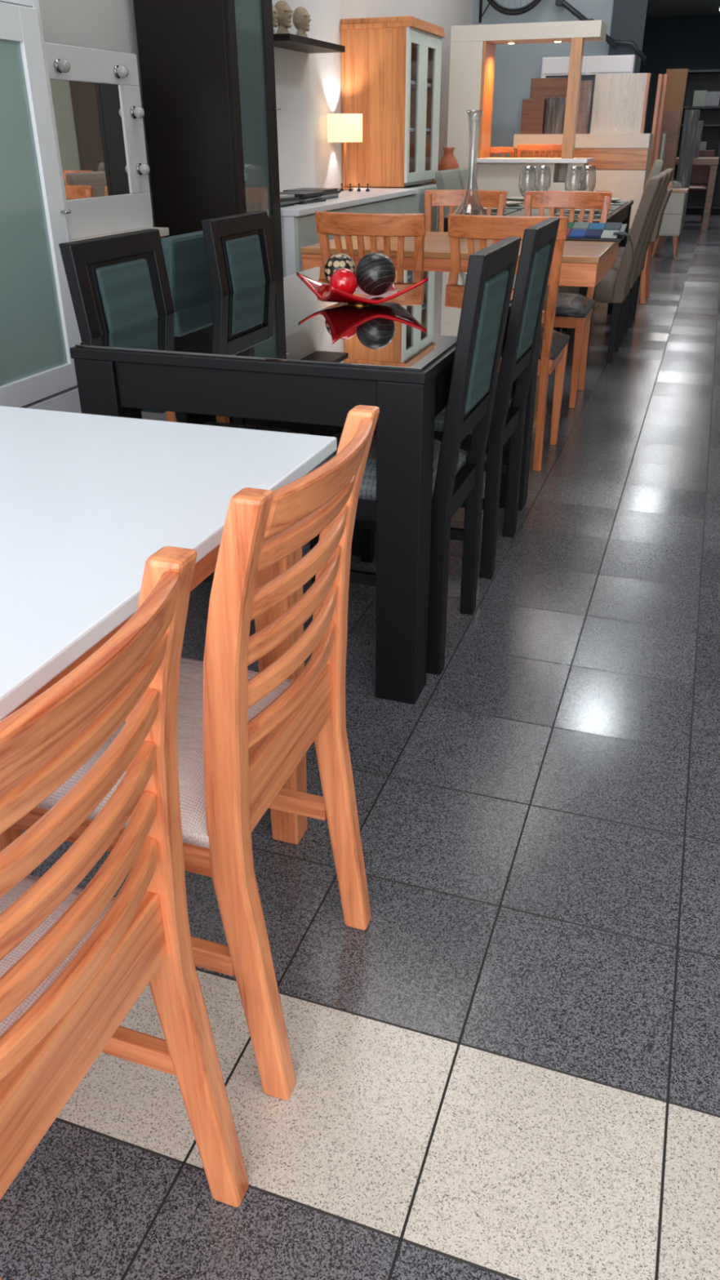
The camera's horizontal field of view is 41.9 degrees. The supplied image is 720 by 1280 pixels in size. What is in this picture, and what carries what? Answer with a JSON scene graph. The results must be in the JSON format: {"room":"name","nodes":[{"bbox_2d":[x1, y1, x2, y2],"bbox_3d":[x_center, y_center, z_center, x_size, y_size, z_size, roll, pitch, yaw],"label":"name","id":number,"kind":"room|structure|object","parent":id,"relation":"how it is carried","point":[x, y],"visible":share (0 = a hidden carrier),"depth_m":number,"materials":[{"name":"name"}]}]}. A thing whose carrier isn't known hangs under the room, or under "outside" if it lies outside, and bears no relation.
{"room":"store","nodes":[
{"label":"store","id":0,"kind":"room"},
{"bbox_2d":[38,0,473,334],"bbox_3d":[-1.083,-2.503,3.402,0.120,3.600,12.500,9,30,17],"label":"wall","id":1,"kind":"structure","parent":0,"point":[308,86],"depth_m":5.42,"materials":[{"name":"paint"}]},
{"bbox_2d":[273,33,345,53],"bbox_3d":[-0.318,-3.153,4.974,0.220,0.030,0.800,9,30,17],"label":"wall shelf","id":2,"kind":"object","parent":1,"relation":"attached to","point":[285,41],"visible":0.76,"depth_m":4.91,"materials":[{"name":"wood"}]},
{"bbox_2d":[271,4,279,34],"bbox_3d":[-0.450,-3.084,4.669,0.090,0.138,0.084,22,35,35],"label":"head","id":3,"kind":"object","parent":2,"relation":"on","point":[275,16],"visible":0.23,"depth_m":4.65},
{"bbox_2d":[274,0,293,34],"bbox_3d":[-0.389,-3.146,4.763,0.104,0.159,0.096,2,28,4],"label":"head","id":4,"kind":"object","parent":2,"relation":"on","point":[282,7],"visible":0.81,"depth_m":4.73},
{"bbox_2d":[292,6,311,37],"bbox_3d":[-0.302,-3.202,4.880,0.094,0.145,0.088,-4,28,-7],"label":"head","id":5,"kind":"object","parent":2,"relation":"on","point":[300,17],"visible":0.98,"depth_m":4.85},
{"bbox_2d":[0,213,719,1279],"bbox_3d":[3.737,-4.385,10.771,4.150,0.100,29.600,9,30,17],"label":"floor","id":6,"kind":"structure","parent":0,"point":[512,1072],"depth_m":1.56,"materials":[{"name":"tile"}]},
{"bbox_2d":[0,0,81,413],"bbox_3d":[-1.212,-0.930,2.407,0.488,1.730,1.050,9,30,17],"label":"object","id":7,"kind":"object","parent":6,"relation":"on","point":[39,327],"visible":0.52,"depth_m":2.57,"materials":[{"name":"white paint"}]},
{"bbox_2d":[71,226,168,421],"bbox_3d":[-1.003,-1.149,3.763,0.210,0.870,0.760,9,30,17],"label":"table","id":8,"kind":"object","parent":6,"relation":"on","point":[163,232],"visible":0.09,"depth_m":3.84,"materials":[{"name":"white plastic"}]},
{"bbox_2d":[44,42,153,239],"bbox_3d":[-0.971,-1.797,3.411,0.079,0.605,0.775,9,30,17],"label":"vanity mirror","id":9,"kind":"object","parent":8,"relation":"on","point":[99,113],"visible":0.6,"depth_m":3.47,"materials":[{"name":"white paint"}]},
{"bbox_2d":[53,58,71,73],"bbox_3d":[-1.002,-1.942,3.179,0.047,0.042,0.042,9,30,17],"label":"bulb socket","id":10,"kind":"object","parent":9,"relation":"attached to","point":[60,65],"depth_m":3.17,"materials":[{"name":"silver metal"}]},
{"bbox_2d":[49,79,130,199],"bbox_3d":[-0.986,-1.810,3.409,0.004,0.370,0.495,9,30,17],"label":"mirror glass","id":11,"kind":"object","parent":9,"relation":"attached to","point":[91,114],"depth_m":3.43,"materials":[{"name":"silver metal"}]},
{"bbox_2d":[113,65,128,78],"bbox_3d":[-0.882,-2.107,3.486,0.047,0.042,0.042,9,30,17],"label":"bulb socket","id":12,"kind":"object","parent":9,"relation":"attached to","point":[119,71],"depth_m":3.47,"materials":[{"name":"silver metal"}]},
{"bbox_2d":[129,106,144,118],"bbox_3d":[-0.853,-2.031,3.620,0.047,0.042,0.042,9,30,17],"label":"bulb socket","id":13,"kind":"object","parent":9,"relation":"attached to","point":[135,112],"depth_m":3.61,"materials":[{"name":"silver metal"}]},
{"bbox_2d":[136,163,150,174],"bbox_3d":[-0.852,-1.859,3.712,0.047,0.042,0.042,9,30,17],"label":"bulb socket","id":14,"kind":"object","parent":9,"relation":"attached to","point":[141,168],"depth_m":3.70,"materials":[{"name":"silver metal"}]},
{"bbox_2d":[0,546,248,1279],"bbox_3d":[-0.402,0.366,0.912,0.486,0.892,0.378,9,30,17],"label":"chair","id":15,"kind":"object","parent":6,"relation":"on","point":[74,961],"visible":1,"depth_m":0.79,"materials":[{"name":"brown wood"}]},
{"bbox_2d":[0,874,115,1035],"bbox_3d":[-0.455,0.339,0.919,0.373,0.059,0.372,9,30,17],"label":"seat cushion","id":16,"kind":"object","parent":15,"relation":"on","point":[9,898],"depth_m":0.94,"materials":[{"name":"white fabric"}]},
{"bbox_2d":[0,405,337,844],"bbox_3d":[-0.919,0.277,1.206,1.320,0.775,1.600,9,30,17],"label":"dining table","id":17,"kind":"object","parent":6,"relation":"on","point":[86,500],"visible":0.77,"depth_m":1.24,"materials":[{"name":"white wood"}]},
{"bbox_2d":[141,231,229,422],"bbox_3d":[-0.713,-0.909,3.250,0.467,0.930,0.400,9,30,17],"label":"upholstered chair","id":18,"kind":"object","parent":6,"relation":"on","point":[185,256],"visible":0.02,"depth_m":2.94,"materials":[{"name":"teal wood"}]},
{"bbox_2d":[58,228,319,584],"bbox_3d":[-0.386,-0.518,2.461,0.488,0.985,0.400,9,30,17],"label":"dining chair","id":19,"kind":"object","parent":6,"relation":"on","point":[127,273],"visible":0.22,"depth_m":2.31,"materials":[{"name":"black paint"}]},
{"bbox_2d":[96,258,158,333],"bbox_3d":[-0.581,-0.803,2.384,0.065,0.285,0.226,9,30,17],"label":"cushion","id":20,"kind":"object","parent":19,"relation":"on","point":[125,296],"depth_m":2.32,"materials":[{"name":"fabric"}]},
{"bbox_2d":[201,422,301,434],"bbox_3d":[-0.340,-0.497,2.454,0.390,0.074,0.380,9,30,17],"label":"seat cushion","id":21,"kind":"object","parent":19,"relation":"on","point":[215,424],"depth_m":2.51,"materials":[{"name":"fabric"}]},
{"bbox_2d":[0,404,379,1100],"bbox_3d":[-0.239,0.143,1.326,0.486,0.892,0.378,9,30,17],"label":"chair","id":22,"kind":"object","parent":6,"relation":"on","point":[242,732],"visible":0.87,"depth_m":1.17,"materials":[{"name":"brown wood"}]},
{"bbox_2d":[35,657,293,848],"bbox_3d":[-0.293,0.116,1.333,0.373,0.059,0.372,9,30,17],"label":"seat cushion","id":23,"kind":"object","parent":22,"relation":"on","point":[201,828],"depth_m":1.20,"materials":[{"name":"white fabric"}]},
{"bbox_2d":[133,0,283,424],"bbox_3d":[-0.614,-2.133,4.030,0.434,2.350,0.420,9,30,17],"label":"tall cabinet","id":24,"kind":"object","parent":6,"relation":"on","point":[207,68],"visible":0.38,"depth_m":3.84,"materials":[{"name":"black wood"}]},
{"bbox_2d":[200,210,360,555],"bbox_3d":[-0.161,-0.828,3.035,0.488,0.985,0.400,9,30,17],"label":"dining chair","id":25,"kind":"object","parent":6,"relation":"on","point":[239,249],"visible":0.25,"depth_m":2.89,"materials":[{"name":"black paint"}]},
{"bbox_2d":[225,234,265,293],"bbox_3d":[-0.356,-1.112,2.958,0.065,0.285,0.226,9,30,17],"label":"cushion","id":26,"kind":"object","parent":25,"relation":"on","point":[244,268],"depth_m":2.89,"materials":[{"name":"fabric"}]},
{"bbox_2d":[69,266,542,704],"bbox_3d":[-0.015,-0.587,2.795,0.828,0.787,1.498,9,30,17],"label":"dining table","id":27,"kind":"object","parent":6,"relation":"on","point":[273,350],"visible":0.59,"depth_m":2.10,"materials":[{"name":"paint"}]},
{"bbox_2d":[296,271,428,304],"bbox_3d":[0.003,-0.976,2.610,0.296,0.073,0.358,-10,30,-18],"label":"decorative dish","id":28,"kind":"object","parent":27,"relation":"on","point":[322,291],"visible":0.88,"depth_m":2.55,"materials":[{"name":"glass"}]},
{"bbox_2d":[324,253,355,283],"bbox_3d":[-0.056,-1.053,2.680,0.092,0.092,0.092,9,30,17],"label":"decorative ball","id":29,"kind":"object","parent":28,"relation":"in","point":[340,260],"visible":0.55,"depth_m":2.65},
{"bbox_2d":[329,267,357,294],"bbox_3d":[-0.045,-0.976,2.569,0.076,0.076,0.076,9,30,17],"label":"decorative ball","id":30,"kind":"object","parent":28,"relation":"in","point":[344,279],"visible":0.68,"depth_m":2.54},
{"bbox_2d":[355,252,395,295],"bbox_3d":[0.043,-1.011,2.598,0.112,0.112,0.112,9,30,17],"label":"decorative ball","id":31,"kind":"object","parent":28,"relation":"in","point":[375,273],"visible":0.99,"depth_m":2.56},
{"bbox_2d":[280,187,418,277],"bbox_3d":[-0.194,-2.054,5.410,0.512,0.900,2.000,9,30,17],"label":"sideboard","id":32,"kind":"object","parent":6,"relation":"on","point":[298,221],"visible":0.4,"depth_m":4.62,"materials":[{"name":"white paint"}]},
{"bbox_2d":[293,198,325,204],"bbox_3d":[-0.318,-2.224,4.765,0.200,0.011,0.270,11,30,19],"label":"magazine","id":33,"kind":"object","parent":32,"relation":"on","point":[320,199],"visible":0.44,"depth_m":4.70,"materials":[{"name":"paper"}]},
{"bbox_2d":[298,195,321,201],"bbox_3d":[-0.331,-2.235,4.761,0.200,0.011,0.270,7,29,14],"label":"magazine","id":34,"kind":"object","parent":33,"relation":"on","point":[317,197],"visible":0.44,"depth_m":4.71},
{"bbox_2d":[293,194,319,199],"bbox_3d":[-0.342,-2.249,4.763,0.200,0.011,0.270,7,29,14],"label":"magazine","id":35,"kind":"object","parent":34,"relation":"on","point":[306,197],"visible":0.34,"depth_m":4.68,"materials":[{"name":"paper"}]},
{"bbox_2d":[280,191,325,196],"bbox_3d":[-0.318,-2.252,4.744,0.200,0.011,0.270,10,30,18],"label":"magazine","id":36,"kind":"object","parent":35,"relation":"on","point":[297,193],"visible":0.73,"depth_m":4.70,"materials":[{"name":"paper"}]},
{"bbox_2d":[321,195,337,199],"bbox_3d":[-0.258,-2.368,5.032,0.200,0.011,0.270,10,30,18],"label":"magazine","id":37,"kind":"object","parent":32,"relation":"on","point":[336,196],"visible":0.24,"depth_m":5.03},
{"bbox_2d":[321,193,338,197],"bbox_3d":[-0.252,-2.381,5.032,0.200,0.011,0.270,9,30,16],"label":"magazine","id":38,"kind":"object","parent":37,"relation":"on","point":[334,194],"visible":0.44,"depth_m":5.00,"materials":[{"name":"paper"}]},
{"bbox_2d":[319,190,340,195],"bbox_3d":[-0.242,-2.389,5.022,0.200,0.011,0.270,9,30,17],"label":"magazine","id":39,"kind":"object","parent":38,"relation":"on","point":[337,191],"visible":0.36,"depth_m":4.98,"materials":[{"name":"paper"}]},
{"bbox_2d":[283,187,337,191],"bbox_3d":[-0.262,-2.399,5.016,0.200,0.011,0.270,10,30,19],"label":"magazine","id":40,"kind":"object","parent":39,"relation":"on","point":[302,188],"visible":0.72,"depth_m":4.98,"materials":[{"name":"paper"}]},
{"bbox_2d":[327,113,362,190],"bbox_3d":[-0.090,-2.975,5.738,0.212,0.412,0.212,9,30,17],"label":"table lamp","id":41,"kind":"object","parent":32,"relation":"on","point":[341,127],"visible":0.98,"depth_m":5.61,"materials":[{"name":"beige fabric"}]},
{"bbox_2d":[315,211,426,271],"bbox_3d":[0.110,-1.270,3.897,0.428,0.946,0.572,9,30,17],"label":"chair","id":42,"kind":"object","parent":6,"relation":"on","point":[373,225],"visible":0.34,"depth_m":3.49,"materials":[{"name":"brown wood"}]},
{"bbox_2d":[340,15,445,231],"bbox_3d":[0.226,-3.086,6.359,0.455,1.818,0.784,9,30,17],"label":"tall cabinet","id":43,"kind":"object","parent":6,"relation":"on","point":[391,66],"visible":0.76,"depth_m":5.89,"materials":[{"name":"brown wood"}]},
{"bbox_2d":[404,178,432,186],"bbox_3d":[0.210,-3.098,6.359,0.390,0.018,0.720,9,30,17],"label":"shelf","id":44,"kind":"object","parent":43,"relation":"attached to","point":[417,183],"depth_m":6.39,"materials":[{"name":"white paint"}]},
{"bbox_2d":[409,128,431,131],"bbox_3d":[0.208,-3.371,6.213,0.390,0.018,0.720,9,30,17],"label":"shelf","id":45,"kind":"object","parent":43,"relation":"attached to","point":[411,129],"depth_m":6.04,"materials":[{"name":"white paint"}]},
{"bbox_2d":[410,80,431,88],"bbox_3d":[0.207,-3.600,6.090,0.390,0.018,0.720,9,30,17],"label":"shelf","id":46,"kind":"object","parent":43,"relation":"attached to","point":[414,83],"depth_m":6.15,"materials":[{"name":"white paint"}]},
{"bbox_2d":[306,236,520,675],"bbox_3d":[0.087,-0.462,2.351,0.488,0.985,0.400,9,30,17],"label":"dining chair","id":47,"kind":"object","parent":6,"relation":"on","point":[458,473],"visible":0.66,"depth_m":2.22,"materials":[{"name":"black paint"}]},
{"bbox_2d":[306,431,468,500],"bbox_3d":[0.041,-0.456,2.372,0.390,0.074,0.380,9,30,17],"label":"seat cushion","id":48,"kind":"object","parent":47,"relation":"on","point":[367,491],"depth_m":2.26,"materials":[{"name":"fabric"}]},
{"bbox_2d":[464,269,508,413],"bbox_3d":[0.279,-0.685,2.155,0.065,0.285,0.226,9,30,17],"label":"cushion","id":49,"kind":"object","parent":47,"relation":"on","point":[495,284],"depth_m":2.12,"materials":[{"name":"fabric"}]},
{"bbox_2d":[435,168,465,216],"bbox_3d":[0.833,-2.675,6.462,0.584,0.990,0.430,9,30,17],"label":"chair","id":50,"kind":"object","parent":6,"relation":"on","point":[446,180],"visible":0.13,"depth_m":6.23,"materials":[{"name":"grey fabric"}]},
{"bbox_2d":[360,217,559,578],"bbox_3d":[0.287,-0.736,2.860,0.488,0.985,0.400,9,30,17],"label":"dining chair","id":51,"kind":"object","parent":6,"relation":"on","point":[508,420],"visible":0.61,"depth_m":2.72,"materials":[{"name":"black paint"}]},
{"bbox_2d":[434,390,513,434],"bbox_3d":[0.241,-0.730,2.882,0.390,0.074,0.380,9,30,17],"label":"seat cushion","id":52,"kind":"object","parent":51,"relation":"on","point":[439,420],"depth_m":2.72,"materials":[{"name":"fabric"}]},
{"bbox_2d":[516,244,551,359],"bbox_3d":[0.479,-0.959,2.665,0.065,0.285,0.226,9,30,17],"label":"cushion","id":53,"kind":"object","parent":51,"relation":"on","point":[542,252],"depth_m":2.63,"materials":[{"name":"fabric"}]},
{"bbox_2d":[300,231,620,435],"bbox_3d":[0.473,-1.399,4.305,1.230,0.785,0.860,9,30,17],"label":"wooden dining table","id":54,"kind":"object","parent":6,"relation":"on","point":[584,263],"visible":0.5,"depth_m":3.85,"materials":[{"name":"brown wood"}]},
{"bbox_2d":[453,110,487,239],"bbox_3d":[0.495,-2.057,4.164,0.188,0.505,0.188,9,30,17],"label":"glass vase","id":55,"kind":"object","parent":54,"relation":"on","point":[455,211],"visible":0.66,"depth_m":4.18,"materials":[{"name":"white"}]},
{"bbox_2d":[565,222,633,260],"bbox_3d":[1.016,-1.794,4.222,0.435,0.140,0.220,9,30,17],"label":"table runner","id":56,"kind":"object","parent":54,"relation":"on","point":[584,231],"visible":0.69,"depth_m":4.16,"materials":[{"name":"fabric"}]},
{"bbox_2d":[424,190,507,231],"bbox_3d":[0.472,-1.788,4.860,0.428,0.946,0.572,9,30,17],"label":"chair","id":57,"kind":"object","parent":6,"relation":"on","point":[489,199],"visible":0.3,"depth_m":4.88,"materials":[{"name":"brown wood"}]},
{"bbox_2d":[454,167,478,209],"bbox_3d":[0.997,-2.899,6.878,0.584,0.990,0.430,9,30,17],"label":"chair","id":58,"kind":"object","parent":6,"relation":"on","point":[464,172],"visible":0.06,"depth_m":6.69,"materials":[{"name":"grey fabric"}]},
{"bbox_2d":[489,146,515,157],"bbox_3d":[1.156,-3.760,8.358,0.449,1.107,0.572,9,30,17],"label":"bar chair","id":59,"kind":"object","parent":6,"relation":"on","point":[495,150],"visible":0.17,"depth_m":7.86,"materials":[{"name":"brown wood"}]},
{"bbox_2d":[448,213,569,471],"bbox_3d":[0.597,-1.192,3.747,0.428,0.946,0.572,9,30,17],"label":"chair","id":60,"kind":"object","parent":6,"relation":"on","point":[553,344],"visible":0.39,"depth_m":3.47,"materials":[{"name":"brown wood"}]},
{"bbox_2d":[501,327,569,359],"bbox_3d":[0.624,-1.224,3.819,0.400,0.064,0.407,9,30,17],"label":"seat cushion","id":61,"kind":"object","parent":60,"relation":"on","point":[560,340],"depth_m":3.73,"materials":[{"name":"black leather"}]},
{"bbox_2d":[447,20,607,196],"bbox_3d":[1.289,-3.844,7.637,1.135,1.935,0.420,9,30,17],"label":"bar","id":62,"kind":"object","parent":6,"relation":"on","point":[473,47],"visible":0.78,"depth_m":7.38,"materials":[{"name":"white plastic"}]},
{"bbox_2d":[476,162,589,196],"bbox_3d":[1.408,-3.429,7.850,0.850,1.000,0.320,9,30,17],"label":"sideboard","id":63,"kind":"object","parent":62,"relation":"on","point":[490,176],"depth_m":7.55,"materials":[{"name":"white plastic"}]},
{"bbox_2d":[474,157,593,163],"bbox_3d":[1.405,-3.868,7.579,0.890,0.030,0.420,9,30,17],"label":"countertop","id":64,"kind":"structure","parent":62,"relation":"on","point":[491,160],"depth_m":7.42,"materials":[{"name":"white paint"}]},
{"bbox_2d":[444,199,633,364],"bbox_3d":[1.215,-2.452,6.264,0.920,0.781,2.000,9,30,17],"label":"dining table","id":65,"kind":"object","parent":6,"relation":"on","point":[622,214],"visible":0.19,"depth_m":5.77,"materials":[{"name":"black paint"}]},
{"bbox_2d":[457,208,518,214],"bbox_3d":[0.786,-2.632,5.771,0.300,0.003,0.400,9,30,17],"label":"placemat","id":66,"kind":"object","parent":65,"relation":"on","point":[506,211],"visible":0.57,"depth_m":5.71,"materials":[{"name":"fabric"}]},
{"bbox_2d":[507,204,524,208],"bbox_3d":[0.952,-2.860,6.196,0.300,0.003,0.400,9,30,17],"label":"placemat","id":67,"kind":"object","parent":65,"relation":"on","point":[519,206],"visible":0.14,"depth_m":6.09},
{"bbox_2d":[506,200,523,206],"bbox_3d":[0.952,-2.872,6.190,0.240,0.021,0.240,9,30,17],"label":"dinner plate","id":68,"kind":"object","parent":67,"relation":"on","point":[508,203],"visible":0.36,"depth_m":6.14,"materials":[{"name":"ceramic"}]},
{"bbox_2d":[554,209,613,216],"bbox_3d":[1.334,-2.544,5.603,0.300,0.003,0.400,9,30,17],"label":"placemat","id":69,"kind":"object","parent":65,"relation":"on","point":[598,214],"visible":0.29,"depth_m":5.55,"materials":[{"name":"fabric"}]},
{"bbox_2d":[564,208,601,213],"bbox_3d":[1.334,-2.556,5.597,0.240,0.021,0.240,9,30,17],"label":"dinner plate","id":70,"kind":"object","parent":69,"relation":"on","point":[576,211],"visible":0.35,"depth_m":5.53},
{"bbox_3d":[1.126,-3.098,6.637,0.300,0.003,0.400,9,30,17],"label":"placemat","id":71,"kind":"object","parent":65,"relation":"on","visible":0},
{"bbox_2d":[506,196,524,201],"bbox_3d":[1.125,-3.109,6.631,0.240,0.021,0.240,9,30,17],"label":"dinner plate","id":72,"kind":"object","parent":71,"relation":"on","point":[509,198],"visible":0.48,"depth_m":6.57,"materials":[{"name":"ceramic"}]},
{"bbox_2d":[517,144,562,157],"bbox_3d":[1.600,-3.698,8.217,0.449,1.126,0.572,9,30,17],"label":"bar chair","id":73,"kind":"object","parent":6,"relation":"on","point":[521,148],"visible":0.2,"depth_m":7.75,"materials":[{"name":"brown wood"}]},
{"bbox_2d":[523,191,612,408],"bbox_3d":[0.964,-1.710,4.709,0.428,0.946,0.572,9,30,17],"label":"chair","id":74,"kind":"object","parent":6,"relation":"on","point":[573,310],"visible":0.39,"depth_m":4.67,"materials":[{"name":"brown wood"}]},
{"bbox_2d":[555,292,595,317],"bbox_3d":[0.937,-1.668,4.643,0.400,0.064,0.407,9,30,17],"label":"seat cushion","id":75,"kind":"object","parent":74,"relation":"on","point":[568,304],"depth_m":4.49,"materials":[{"name":"black leather"}]},
{"bbox_2d":[513,133,653,229],"bbox_3d":[1.981,-3.946,8.596,1.165,1.200,0.400,9,30,17],"label":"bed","id":76,"kind":"object","parent":6,"relation":"on","point":[621,162],"visible":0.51,"depth_m":8.19,"materials":[{"name":"beige wood"}]},
{"bbox_2d":[520,98,546,134],"bbox_3d":[1.528,-4.614,8.291,0.195,0.270,0.095,9,30,17],"label":"crate","id":77,"kind":"object","parent":76,"relation":"on","point":[533,110],"visible":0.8,"depth_m":8.25,"materials":[{"name":"brown wood"}]},
{"bbox_2d":[529,77,568,133],"bbox_3d":[1.704,-4.705,8.290,0.410,0.430,0.080,9,30,17],"label":"wooden crate","id":78,"kind":"object","parent":76,"relation":"on","point":[540,88],"visible":0.24,"depth_m":8.21,"materials":[{"name":"brown wood"}]},
{"bbox_2d":[544,97,566,133],"bbox_3d":[1.740,-4.580,8.216,0.234,0.280,0.094,9,30,17],"label":"board","id":79,"kind":"object","parent":76,"relation":"on","point":[556,106],"visible":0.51,"depth_m":8.19,"materials":[{"name":"laminate"}]},
{"bbox_2d":[576,80,593,133],"bbox_3d":[1.936,-4.605,8.133,0.124,0.400,0.104,9,30,17],"label":"board","id":80,"kind":"object","parent":76,"relation":"on","point":[586,86],"visible":0.69,"depth_m":8.09,"materials":[{"name":"brown wood"}]},
{"bbox_2d":[590,72,650,133],"bbox_3d":[2.220,-4.577,8.030,0.459,0.445,0.094,9,30,17],"label":"board","id":81,"kind":"object","parent":76,"relation":"on","point":[620,103],"visible":1,"depth_m":8.00,"materials":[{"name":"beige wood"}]},
{"bbox_2d":[553,174,663,363],"bbox_3d":[1.406,-2.189,5.550,0.584,0.990,0.430,9,30,17],"label":"chair","id":82,"kind":"object","parent":6,"relation":"on","point":[614,286],"visible":0.49,"depth_m":5.38,"materials":[{"name":"beige fabric"}]},
{"bbox_2d":[555,171,669,344],"bbox_3d":[1.605,-2.462,6.058,0.584,0.990,0.430,9,30,17],"label":"chair","id":83,"kind":"object","parent":6,"relation":"on","point":[615,267],"visible":0.34,"depth_m":5.95,"materials":[{"name":"beige fabric"}]},
{"bbox_2d":[617,168,674,328],"bbox_3d":[1.801,-2.731,6.557,0.584,0.990,0.430,9,30,17],"label":"chair","id":84,"kind":"object","parent":6,"relation":"on","point":[620,249],"visible":0.17,"depth_m":6.45,"materials":[{"name":"beige fabric"}]},
{"bbox_2d":[628,159,663,233],"bbox_3d":[2.200,-3.525,8.010,0.584,1.010,0.430,6,29,12],"label":"chair","id":85,"kind":"object","parent":6,"relation":"on","point":[656,167],"visible":0.15,"depth_m":7.58,"materials":[{"name":"grey fabric"}]},
{"bbox_2d":[628,182,672,304],"bbox_3d":[2.156,-3.183,7.532,0.542,0.860,0.428,9,30,17],"label":"chair","id":86,"kind":"object","parent":6,"relation":"on","point":[644,285],"visible":0.23,"depth_m":7.42,"materials":[{"name":"fabric"}]},
{"bbox_2d":[648,74,663,176],"bbox_3d":[2.673,-4.278,8.722,0.030,1.660,0.200,9,30,17],"label":"board","id":87,"kind":"object","parent":6,"relation":"on","point":[660,76],"visible":0.44,"depth_m":8.42,"materials":[{"name":"brown wood"}]},
{"bbox_2d":[653,74,668,163],"bbox_3d":[2.783,-4.390,8.919,0.030,1.670,0.200,9,30,17],"label":"board","id":88,"kind":"object","parent":6,"relation":"on","point":[665,76],"visible":0.44,"depth_m":8.62,"materials":[{"name":"brown wood"}]},
{"bbox_2d":[659,133,666,173],"bbox_3d":[2.904,-4.289,9.227,0.020,1.200,0.200,9,30,17],"label":"board","id":89,"kind":"object","parent":6,"relation":"on","point":[664,140],"visible":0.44,"depth_m":8.94,"materials":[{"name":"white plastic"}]},
{"bbox_2d":[651,111,681,249],"bbox_3d":[3.418,-5.230,10.742,0.270,1.420,0.100,9,30,17],"label":"pack","id":90,"kind":"object","parent":6,"relation":"on","point":[671,119],"visible":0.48,"depth_m":10.48,"materials":[{"name":"brown wood"}]},
{"bbox_2d":[651,188,688,257],"bbox_3d":[3.395,-4.577,10.318,0.290,0.670,0.425,9,30,17],"label":"nightstand","id":91,"kind":"object","parent":6,"relation":"on","point":[671,224],"visible":0.74,"depth_m":10.12,"materials":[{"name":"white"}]},
{"bbox_2d":[662,68,688,245],"bbox_3d":[3.606,-5.660,11.097,0.230,1.840,0.200,9,30,17],"label":"pack","id":92,"kind":"object","parent":6,"relation":"on","point":[677,77],"visible":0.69,"depth_m":10.69},
{"bbox_2d":[667,109,700,240],"bbox_3d":[4.045,-5.794,11.754,0.174,1.450,0.314,9,30,17],"label":"pack","id":93,"kind":"object","parent":6,"relation":"on","point":[691,120],"visible":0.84,"depth_m":11.51,"materials":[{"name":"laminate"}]},
{"bbox_2d":[671,68,719,214],"bbox_3d":[5.949,-8.058,15.267,1.560,2.100,0.420,9,30,17],"label":"shelving","id":94,"kind":"object","parent":6,"relation":"on","point":[708,80],"visible":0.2,"depth_m":15.37,"materials":[{"name":"laminate"}]},
{"bbox_2d":[692,90,707,106],"bbox_3d":[5.445,-8.672,15.062,0.192,0.220,0.240,9,30,17],"label":"storage box","id":95,"kind":"object","parent":94,"relation":"in","point":[700,96],"visible":0.79,"depth_m":14.96,"materials":[{"name":"cardboard"}]},
{"bbox_2d":[705,91,719,106],"bbox_3d":[5.634,-8.633,15.009,0.208,0.200,0.240,9,30,17],"label":"storage box","id":96,"kind":"object","parent":94,"relation":"in","point":[713,98],"visible":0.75,"depth_m":14.91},
{"bbox_2d":[675,156,719,231],"bbox_3d":[4.684,-6.375,13.413,0.690,0.900,1.000,9,30,17],"label":"table","id":97,"kind":"object","parent":6,"relation":"on","point":[713,162],"visible":0.49,"depth_m":12.90,"materials":[{"name":"brown wood"}]},
{"bbox_2d":[693,120,703,157],"bbox_3d":[4.647,-6.940,13.033,0.164,0.445,0.164,9,30,17],"label":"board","id":98,"kind":"object","parent":97,"relation":"on","point":[700,123],"visible":0.44,"depth_m":12.96,"materials":[{"name":"laminate"}]},
{"bbox_2d":[688,150,715,223],"bbox_3d":[5.072,-6.849,14.207,0.400,0.980,0.400,9,30,17],"label":"chair","id":99,"kind":"object","parent":6,"relation":"on","point":[700,174],"visible":0.48,"depth_m":14.21,"materials":[{"name":"red wood"}]},
{"bbox_3d":[0.621,-3.045,7.260,0.240,0.890,0.240,9,30,17],"label":"plant stand","id":100,"kind":"object","parent":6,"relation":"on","visible":0},
{"bbox_2d":[438,147,458,170],"bbox_3d":[0.656,-3.531,6.984,0.156,0.225,0.156,9,30,17],"label":"vase","id":101,"kind":"object","parent":100,"relation":"on","point":[448,162],"visible":0.72,"depth_m":6.93,"materials":[{"name":"ceramic"}]},
{"bbox_2d":[472,0,613,157],"bbox_3d":[1.559,-5.239,8.473,1.350,3.600,0.120,9,30,17],"label":"wall","id":102,"kind":"structure","parent":0,"point":[515,64],"depth_m":8.42,"materials":[{"name":"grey paint"}]},
{"bbox_2d":[478,0,541,22],"bbox_3d":[1.469,-5.795,8.054,0.870,0.826,0.140,9,30,17],"label":"bicycle","id":103,"kind":"object","parent":102,"relation":"hanging from","point":[510,11],"visible":1,"depth_m":8.23,"materials":[{"name":"metal"}]},
{"bbox_2d":[555,0,646,61],"bbox_3d":[1.973,-5.375,8.084,1.047,0.709,0.133,9,30,17],"label":"pipe","id":104,"kind":"object","parent":102,"relation":"attached to","point":[573,11],"visible":0.81,"depth_m":8.06,"materials":[{"name":"metal"}]},
{"bbox_2d":[541,54,635,78],"bbox_3d":[1.985,-4.793,8.282,0.780,0.590,0.160,9,30,17],"label":"panel","id":105,"kind":"object","parent":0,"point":[593,65],"visible":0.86,"depth_m":8.10,"materials":[{"name":"white paint"}]},
{"bbox_2d":[608,0,648,73],"bbox_3d":[2.323,-5.123,8.248,0.260,3.600,0.260,9,30,17],"label":"trim column","id":106,"kind":"structure","parent":0,"point":[628,16],"depth_m":8.04,"materials":[{"name":"paint"}]},
{"bbox_2d":[639,13,719,133],"bbox_3d":[8.582,-12.677,22.261,4.390,3.600,0.120,9,30,17],"label":"wall","id":107,"kind":"structure","parent":0,"point":[692,42],"depth_m":21.97,"materials":[{"name":"paint"}]},
{"bbox_2d":[645,0,719,17],"bbox_3d":[3.738,-7.681,9.067,4.390,0.120,29.720,9,30,17],"label":"ceiling","id":108,"kind":"structure","parent":0,"point":[655,7],"depth_m":20.36,"materials":[{"name":"paint"}]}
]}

